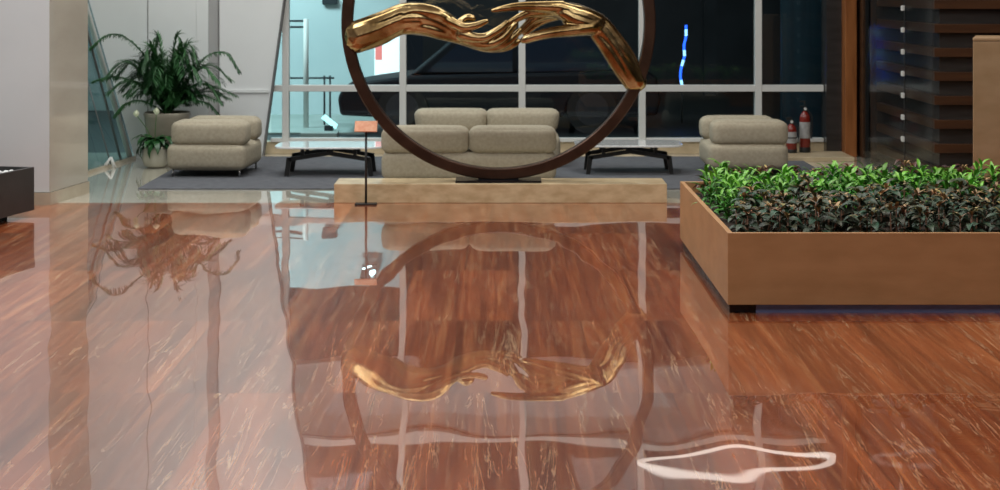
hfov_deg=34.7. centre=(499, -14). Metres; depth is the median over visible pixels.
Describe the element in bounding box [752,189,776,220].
leaf plant
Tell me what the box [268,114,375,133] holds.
pavement
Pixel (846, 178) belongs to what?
plant
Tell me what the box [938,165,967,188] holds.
plant
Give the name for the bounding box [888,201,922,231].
leaf plant
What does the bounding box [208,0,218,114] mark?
trim
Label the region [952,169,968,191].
plant
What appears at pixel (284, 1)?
trim
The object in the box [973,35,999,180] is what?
stone pylon
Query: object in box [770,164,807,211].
plant
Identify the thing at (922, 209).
leaf plant
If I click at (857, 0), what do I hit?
wall
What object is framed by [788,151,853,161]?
step
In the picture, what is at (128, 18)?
wall
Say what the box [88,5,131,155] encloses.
window frame
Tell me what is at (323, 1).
wall box
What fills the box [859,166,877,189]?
plant
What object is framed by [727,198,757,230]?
leaf plant
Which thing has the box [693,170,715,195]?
leaf plant
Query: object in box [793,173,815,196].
leaf plant
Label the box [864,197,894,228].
leaf plant
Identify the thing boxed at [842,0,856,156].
trim
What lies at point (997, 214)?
leaf plant
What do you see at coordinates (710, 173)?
plant
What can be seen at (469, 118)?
cushion
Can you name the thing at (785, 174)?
plant
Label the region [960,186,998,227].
leaf plant
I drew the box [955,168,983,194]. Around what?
plant
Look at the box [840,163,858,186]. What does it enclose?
leaf plant
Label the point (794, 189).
leaf plant
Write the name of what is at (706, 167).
plant
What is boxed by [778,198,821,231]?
leaf plant
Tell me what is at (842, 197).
leaf plant
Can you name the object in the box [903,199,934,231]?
leaf plant
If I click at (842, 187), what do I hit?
plant
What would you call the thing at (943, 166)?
leaf plant
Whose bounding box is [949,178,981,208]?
leaf plant
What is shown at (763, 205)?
leaf plant
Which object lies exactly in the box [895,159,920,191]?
leaf plant
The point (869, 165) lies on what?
plant
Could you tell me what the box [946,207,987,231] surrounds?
leaf plant
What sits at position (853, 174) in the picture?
plant
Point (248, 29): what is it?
wall
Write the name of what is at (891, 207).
leaf plant
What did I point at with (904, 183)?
leaf plant
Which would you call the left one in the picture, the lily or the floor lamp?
the lily
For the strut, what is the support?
on the floor
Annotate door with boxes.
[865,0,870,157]
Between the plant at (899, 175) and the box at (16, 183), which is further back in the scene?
the box at (16, 183)
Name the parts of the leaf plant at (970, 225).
stem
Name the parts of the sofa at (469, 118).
seat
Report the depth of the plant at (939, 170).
9.63 m
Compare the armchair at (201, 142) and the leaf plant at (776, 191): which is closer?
the leaf plant at (776, 191)
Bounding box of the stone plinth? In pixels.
[334,178,666,202]
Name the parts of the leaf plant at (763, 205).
stem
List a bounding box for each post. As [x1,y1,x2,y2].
[290,19,308,127]
[702,0,716,94]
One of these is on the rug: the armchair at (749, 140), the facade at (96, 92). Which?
the armchair at (749, 140)
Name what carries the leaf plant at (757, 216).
on the planter box at (848, 271)
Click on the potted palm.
(167, 84)
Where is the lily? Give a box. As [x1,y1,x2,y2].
[132,107,173,167]
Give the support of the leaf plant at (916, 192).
on the planter box at (848, 271)
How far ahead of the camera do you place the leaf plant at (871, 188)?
9.38 m
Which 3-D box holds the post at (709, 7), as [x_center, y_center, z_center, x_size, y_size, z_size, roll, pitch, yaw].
[3.300,-0.425,25.200,0.200,4.250,0.200,0,0,0]
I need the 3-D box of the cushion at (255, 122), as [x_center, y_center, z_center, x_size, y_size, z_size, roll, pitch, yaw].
[-2.547,1.304,14.800,0.670,0.228,0.275,0,0,4]
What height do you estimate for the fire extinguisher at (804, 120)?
0.515 m
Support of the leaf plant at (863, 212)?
on the planter box at (848, 271)
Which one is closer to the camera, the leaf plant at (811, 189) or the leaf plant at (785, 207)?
the leaf plant at (785, 207)
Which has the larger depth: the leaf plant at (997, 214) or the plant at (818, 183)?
the plant at (818, 183)
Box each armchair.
[167,115,261,176]
[699,115,787,173]
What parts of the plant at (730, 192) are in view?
stem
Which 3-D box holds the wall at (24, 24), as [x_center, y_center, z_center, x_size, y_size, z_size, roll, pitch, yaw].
[-6.207,-1.150,12.550,5.385,5.500,0.140,0,0,0]
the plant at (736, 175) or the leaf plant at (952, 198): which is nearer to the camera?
the leaf plant at (952, 198)
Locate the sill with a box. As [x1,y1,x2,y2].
[265,140,823,153]
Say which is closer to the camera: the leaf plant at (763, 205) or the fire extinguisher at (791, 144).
the leaf plant at (763, 205)
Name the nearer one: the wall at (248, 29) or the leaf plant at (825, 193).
the leaf plant at (825, 193)
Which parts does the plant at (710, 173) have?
stem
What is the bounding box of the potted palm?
[89,29,241,145]
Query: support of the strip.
on the ground
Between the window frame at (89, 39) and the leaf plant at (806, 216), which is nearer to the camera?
the leaf plant at (806, 216)
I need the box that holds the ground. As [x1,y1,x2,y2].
[88,92,779,152]
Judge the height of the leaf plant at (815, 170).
0.186 m
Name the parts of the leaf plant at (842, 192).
stem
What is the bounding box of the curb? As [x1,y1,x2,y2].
[300,131,338,136]
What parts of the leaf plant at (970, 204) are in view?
stem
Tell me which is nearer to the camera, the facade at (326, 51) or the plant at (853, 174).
the plant at (853, 174)
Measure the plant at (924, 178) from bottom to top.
0.228 m
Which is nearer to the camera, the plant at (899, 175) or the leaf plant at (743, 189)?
the leaf plant at (743, 189)
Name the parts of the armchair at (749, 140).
seat, backrest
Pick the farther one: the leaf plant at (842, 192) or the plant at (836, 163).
the plant at (836, 163)
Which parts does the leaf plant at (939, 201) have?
stem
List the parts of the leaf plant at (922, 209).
stem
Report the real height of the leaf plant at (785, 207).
0.207 m
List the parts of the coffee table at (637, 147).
leg, leg, leg, leg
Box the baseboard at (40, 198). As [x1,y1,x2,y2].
[34,181,88,204]
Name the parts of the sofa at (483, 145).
seat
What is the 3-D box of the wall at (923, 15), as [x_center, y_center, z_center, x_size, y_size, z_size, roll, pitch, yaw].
[5.740,-1.100,14.245,4.320,5.600,2.410,0,0,0]
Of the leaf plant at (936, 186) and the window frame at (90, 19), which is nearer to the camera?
the leaf plant at (936, 186)
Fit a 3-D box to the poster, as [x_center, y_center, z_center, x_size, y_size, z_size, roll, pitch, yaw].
[-1.463,1.131,20.948,0.353,1.138,0.104,0,0,0]
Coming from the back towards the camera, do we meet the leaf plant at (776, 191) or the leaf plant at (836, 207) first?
the leaf plant at (776, 191)
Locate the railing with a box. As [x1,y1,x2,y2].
[290,76,333,124]
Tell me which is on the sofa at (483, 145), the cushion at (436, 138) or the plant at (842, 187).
the cushion at (436, 138)
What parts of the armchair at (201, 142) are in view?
backrest, seat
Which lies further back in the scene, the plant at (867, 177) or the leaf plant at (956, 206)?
the plant at (867, 177)
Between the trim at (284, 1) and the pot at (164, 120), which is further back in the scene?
the trim at (284, 1)
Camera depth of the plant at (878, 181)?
9.63 m
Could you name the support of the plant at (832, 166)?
on the planter box at (848, 271)
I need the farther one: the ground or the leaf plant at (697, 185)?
the ground
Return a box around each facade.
[88,0,119,110]
[271,0,398,113]
[423,0,779,84]
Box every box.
[0,166,33,219]
[322,0,337,3]
[680,181,999,312]
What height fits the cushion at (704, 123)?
0.228 m
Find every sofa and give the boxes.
[381,125,556,177]
[414,108,559,154]
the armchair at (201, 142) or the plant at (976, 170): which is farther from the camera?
the armchair at (201, 142)
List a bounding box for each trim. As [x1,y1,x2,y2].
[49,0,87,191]
[88,156,135,173]
[147,0,147,110]
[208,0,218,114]
[219,90,268,92]
[262,0,285,155]
[821,0,841,150]
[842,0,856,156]
[858,0,864,157]
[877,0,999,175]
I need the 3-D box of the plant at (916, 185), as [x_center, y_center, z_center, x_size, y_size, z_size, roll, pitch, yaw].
[2.526,1.266,9.829,0.268,0.204,0.182,0,0,27]
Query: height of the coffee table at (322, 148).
0.266 m
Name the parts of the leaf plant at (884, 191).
stem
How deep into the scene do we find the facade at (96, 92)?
22.00 m
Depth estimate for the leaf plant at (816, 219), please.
8.46 m
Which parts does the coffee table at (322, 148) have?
leg, leg, leg, leg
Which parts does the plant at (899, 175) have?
stem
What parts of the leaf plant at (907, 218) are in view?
stem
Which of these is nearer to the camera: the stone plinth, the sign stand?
the sign stand
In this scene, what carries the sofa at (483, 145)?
on the rug
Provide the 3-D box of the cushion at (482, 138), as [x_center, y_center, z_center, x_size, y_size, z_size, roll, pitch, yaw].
[0.107,1.295,13.592,0.746,0.238,0.295,0,0,0]
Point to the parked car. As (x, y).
(576, 60)
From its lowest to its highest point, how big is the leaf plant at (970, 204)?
0.207 m
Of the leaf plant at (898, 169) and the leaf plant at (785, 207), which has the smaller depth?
the leaf plant at (785, 207)
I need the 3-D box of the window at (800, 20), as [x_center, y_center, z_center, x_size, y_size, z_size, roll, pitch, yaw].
[3.268,0.200,17.250,0.473,3.000,0.100,0,0,0]
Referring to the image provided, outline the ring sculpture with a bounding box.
[341,0,655,182]
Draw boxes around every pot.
[142,145,166,167]
[143,110,190,145]
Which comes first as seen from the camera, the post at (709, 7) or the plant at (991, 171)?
the plant at (991, 171)
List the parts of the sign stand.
plate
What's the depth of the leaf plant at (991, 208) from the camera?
8.69 m
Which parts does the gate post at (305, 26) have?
rail, post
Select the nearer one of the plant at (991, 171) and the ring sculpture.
the plant at (991, 171)
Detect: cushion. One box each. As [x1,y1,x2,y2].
[190,115,261,139]
[381,125,468,152]
[414,108,486,130]
[469,125,556,152]
[487,108,558,129]
[699,115,771,138]
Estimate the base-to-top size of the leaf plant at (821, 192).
0.213 m
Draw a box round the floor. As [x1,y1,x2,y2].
[0,153,999,489]
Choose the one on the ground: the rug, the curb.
the curb
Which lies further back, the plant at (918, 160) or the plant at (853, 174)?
the plant at (918, 160)
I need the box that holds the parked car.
[338,27,659,133]
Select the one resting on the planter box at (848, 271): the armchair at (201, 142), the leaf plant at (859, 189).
the leaf plant at (859, 189)
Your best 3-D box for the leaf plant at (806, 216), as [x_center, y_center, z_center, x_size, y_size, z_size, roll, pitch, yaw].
[1.746,1.251,8.860,0.259,0.212,0.192,0,0,9]
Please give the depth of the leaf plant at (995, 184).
9.42 m
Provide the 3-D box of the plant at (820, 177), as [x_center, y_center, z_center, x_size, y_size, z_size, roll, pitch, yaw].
[1.959,1.252,9.808,0.220,0.208,0.277,0,0,-4]
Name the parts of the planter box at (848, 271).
panel, panel, panel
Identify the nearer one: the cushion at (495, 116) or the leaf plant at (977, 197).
the leaf plant at (977, 197)
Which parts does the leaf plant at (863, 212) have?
stem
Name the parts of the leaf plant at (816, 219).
stem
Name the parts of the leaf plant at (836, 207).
stem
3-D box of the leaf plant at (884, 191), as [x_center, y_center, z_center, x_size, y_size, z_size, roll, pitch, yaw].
[2.177,1.233,9.078,0.216,0.293,0.231,0,0,42]
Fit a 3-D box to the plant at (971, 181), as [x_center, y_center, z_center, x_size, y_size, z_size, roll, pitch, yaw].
[2.856,1.249,9.636,0.196,0.244,0.288,0,0,-33]
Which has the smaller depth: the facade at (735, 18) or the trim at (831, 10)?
the trim at (831, 10)
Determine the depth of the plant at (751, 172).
10.19 m
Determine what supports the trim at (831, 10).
attached to the wall at (857, 0)
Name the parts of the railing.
rail, post, post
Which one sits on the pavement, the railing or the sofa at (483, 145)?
the railing
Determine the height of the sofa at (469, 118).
0.508 m
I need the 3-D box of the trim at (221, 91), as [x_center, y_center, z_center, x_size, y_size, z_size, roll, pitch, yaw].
[-2.580,1.050,16.132,0.500,0.030,0.014,0,0,0]
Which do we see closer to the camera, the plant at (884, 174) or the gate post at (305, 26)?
the plant at (884, 174)
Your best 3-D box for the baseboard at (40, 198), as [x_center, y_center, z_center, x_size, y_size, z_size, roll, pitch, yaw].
[-6.145,1.651,12.838,5.510,0.098,0.745,0,0,0]
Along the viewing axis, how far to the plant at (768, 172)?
10.03 m
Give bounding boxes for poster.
[374,37,398,74]
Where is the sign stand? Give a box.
[354,121,377,204]
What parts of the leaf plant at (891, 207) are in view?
stem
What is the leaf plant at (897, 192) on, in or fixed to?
on the planter box at (848, 271)
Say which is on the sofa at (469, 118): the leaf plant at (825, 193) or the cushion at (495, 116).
the cushion at (495, 116)
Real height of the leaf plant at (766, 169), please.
0.210 m
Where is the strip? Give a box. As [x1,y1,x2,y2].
[679,25,686,122]
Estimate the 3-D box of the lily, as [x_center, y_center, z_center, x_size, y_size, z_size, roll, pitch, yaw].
[-3.228,1.413,15.075,0.483,0.573,0.432,0,0,0]
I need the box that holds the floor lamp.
[321,115,337,130]
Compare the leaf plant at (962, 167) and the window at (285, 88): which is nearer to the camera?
the leaf plant at (962, 167)
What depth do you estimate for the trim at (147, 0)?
15.90 m
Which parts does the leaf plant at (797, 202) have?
stem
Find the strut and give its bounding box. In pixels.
[88,83,115,167]
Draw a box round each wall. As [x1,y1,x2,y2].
[0,0,48,191]
[89,0,207,157]
[219,0,282,155]
[857,0,870,152]
[871,0,999,179]
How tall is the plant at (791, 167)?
0.216 m
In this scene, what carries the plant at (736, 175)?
on the planter box at (848, 271)
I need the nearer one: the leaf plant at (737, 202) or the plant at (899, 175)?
the leaf plant at (737, 202)
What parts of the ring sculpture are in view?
plate, reaching arm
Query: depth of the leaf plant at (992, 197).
9.23 m
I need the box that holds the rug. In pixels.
[138,156,827,189]
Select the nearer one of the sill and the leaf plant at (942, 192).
the leaf plant at (942, 192)
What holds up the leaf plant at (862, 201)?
on the planter box at (848, 271)
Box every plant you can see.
[690,164,724,201]
[693,167,735,208]
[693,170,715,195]
[708,158,736,189]
[708,173,742,202]
[710,187,739,220]
[713,176,749,213]
[727,165,752,199]
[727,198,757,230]
[728,204,772,231]
[730,182,765,224]
[734,173,769,207]
[736,164,760,198]
[746,171,775,199]
[750,199,790,231]
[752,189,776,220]
[753,168,780,200]
[753,175,792,210]
[754,165,775,194]
[762,196,786,229]
[765,203,803,231]
[768,190,796,224]
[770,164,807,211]
[775,174,800,200]
[776,166,797,191]
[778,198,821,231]
[786,182,813,216]
[787,165,800,190]
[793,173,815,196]
[797,167,824,189]
[797,177,823,197]
[797,177,824,215]
[798,192,837,231]
[799,190,833,222]
[801,194,835,230]
[802,199,849,231]
[806,167,829,189]
[812,160,856,199]
[813,174,832,190]
[814,174,856,213]
[814,190,840,217]
[824,190,854,228]
[828,191,873,226]
[829,176,862,208]
[832,160,859,191]
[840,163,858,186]
[840,192,880,231]
[842,166,870,192]
[846,186,883,213]
[847,207,885,231]
[856,160,882,196]
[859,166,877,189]
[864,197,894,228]
[865,183,882,215]
[868,174,890,199]
[870,178,903,227]
[873,162,902,200]
[876,186,904,216]
[879,200,921,231]
[885,165,920,203]
[886,167,910,193]
[888,180,914,215]
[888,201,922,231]
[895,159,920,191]
[899,178,926,203]
[902,185,936,222]
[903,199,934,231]
[907,204,942,231]
[908,158,944,189]
[909,169,938,202]
[920,187,945,220]
[922,180,948,216]
[923,189,964,231]
[927,167,965,201]
[927,188,961,220]
[931,195,965,230]
[932,165,965,191]
[935,165,958,177]
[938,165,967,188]
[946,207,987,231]
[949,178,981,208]
[949,187,966,208]
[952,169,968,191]
[952,199,993,231]
[955,164,973,185]
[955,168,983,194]
[958,172,989,206]
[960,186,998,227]
[962,196,997,229]
[967,158,999,188]
[971,186,999,219]
[973,175,994,196]
[980,179,999,211]
[985,166,999,185]
[986,200,999,230]
[986,205,999,231]
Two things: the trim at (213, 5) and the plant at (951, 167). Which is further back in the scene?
the trim at (213, 5)
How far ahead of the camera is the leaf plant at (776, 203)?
8.89 m
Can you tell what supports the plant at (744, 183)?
on the planter box at (848, 271)
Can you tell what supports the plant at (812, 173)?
on the planter box at (848, 271)
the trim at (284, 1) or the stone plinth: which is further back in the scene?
the trim at (284, 1)
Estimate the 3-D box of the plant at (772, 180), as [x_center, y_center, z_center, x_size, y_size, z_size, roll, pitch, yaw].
[1.612,1.251,9.878,0.293,0.211,0.236,0,0,-29]
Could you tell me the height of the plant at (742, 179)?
0.257 m
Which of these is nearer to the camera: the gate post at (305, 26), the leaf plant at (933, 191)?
the leaf plant at (933, 191)
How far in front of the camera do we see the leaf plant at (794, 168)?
10.37 m
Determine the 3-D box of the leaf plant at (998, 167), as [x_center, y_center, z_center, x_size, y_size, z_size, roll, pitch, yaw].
[3.232,1.262,10.398,0.162,0.192,0.172,0,0,-4]
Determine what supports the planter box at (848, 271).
on the floor
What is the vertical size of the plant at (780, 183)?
0.248 m
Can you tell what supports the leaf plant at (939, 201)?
in the planter box at (848, 271)
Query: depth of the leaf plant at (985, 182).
10.00 m
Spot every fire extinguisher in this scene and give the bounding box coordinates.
[786,117,798,152]
[799,101,812,152]
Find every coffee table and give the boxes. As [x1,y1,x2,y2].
[275,141,381,175]
[574,140,682,173]
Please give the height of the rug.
0.012 m
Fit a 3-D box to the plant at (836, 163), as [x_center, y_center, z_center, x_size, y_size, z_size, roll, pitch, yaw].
[2.183,1.229,10.168,0.284,0.255,0.226,0,0,-25]
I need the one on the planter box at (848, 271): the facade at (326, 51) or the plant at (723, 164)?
the plant at (723, 164)
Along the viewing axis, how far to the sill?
16.28 m
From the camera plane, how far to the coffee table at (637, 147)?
14.43 m
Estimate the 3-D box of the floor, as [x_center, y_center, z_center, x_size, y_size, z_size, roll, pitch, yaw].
[-0.500,1.850,5.210,17.000,0.300,22.420,0,0,0]
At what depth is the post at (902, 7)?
13.86 m
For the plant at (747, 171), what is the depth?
10.01 m
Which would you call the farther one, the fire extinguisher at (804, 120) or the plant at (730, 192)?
the fire extinguisher at (804, 120)
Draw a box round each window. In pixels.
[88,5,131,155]
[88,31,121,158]
[271,0,823,141]
[780,0,820,136]
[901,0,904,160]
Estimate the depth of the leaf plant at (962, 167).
10.39 m
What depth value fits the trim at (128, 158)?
15.11 m

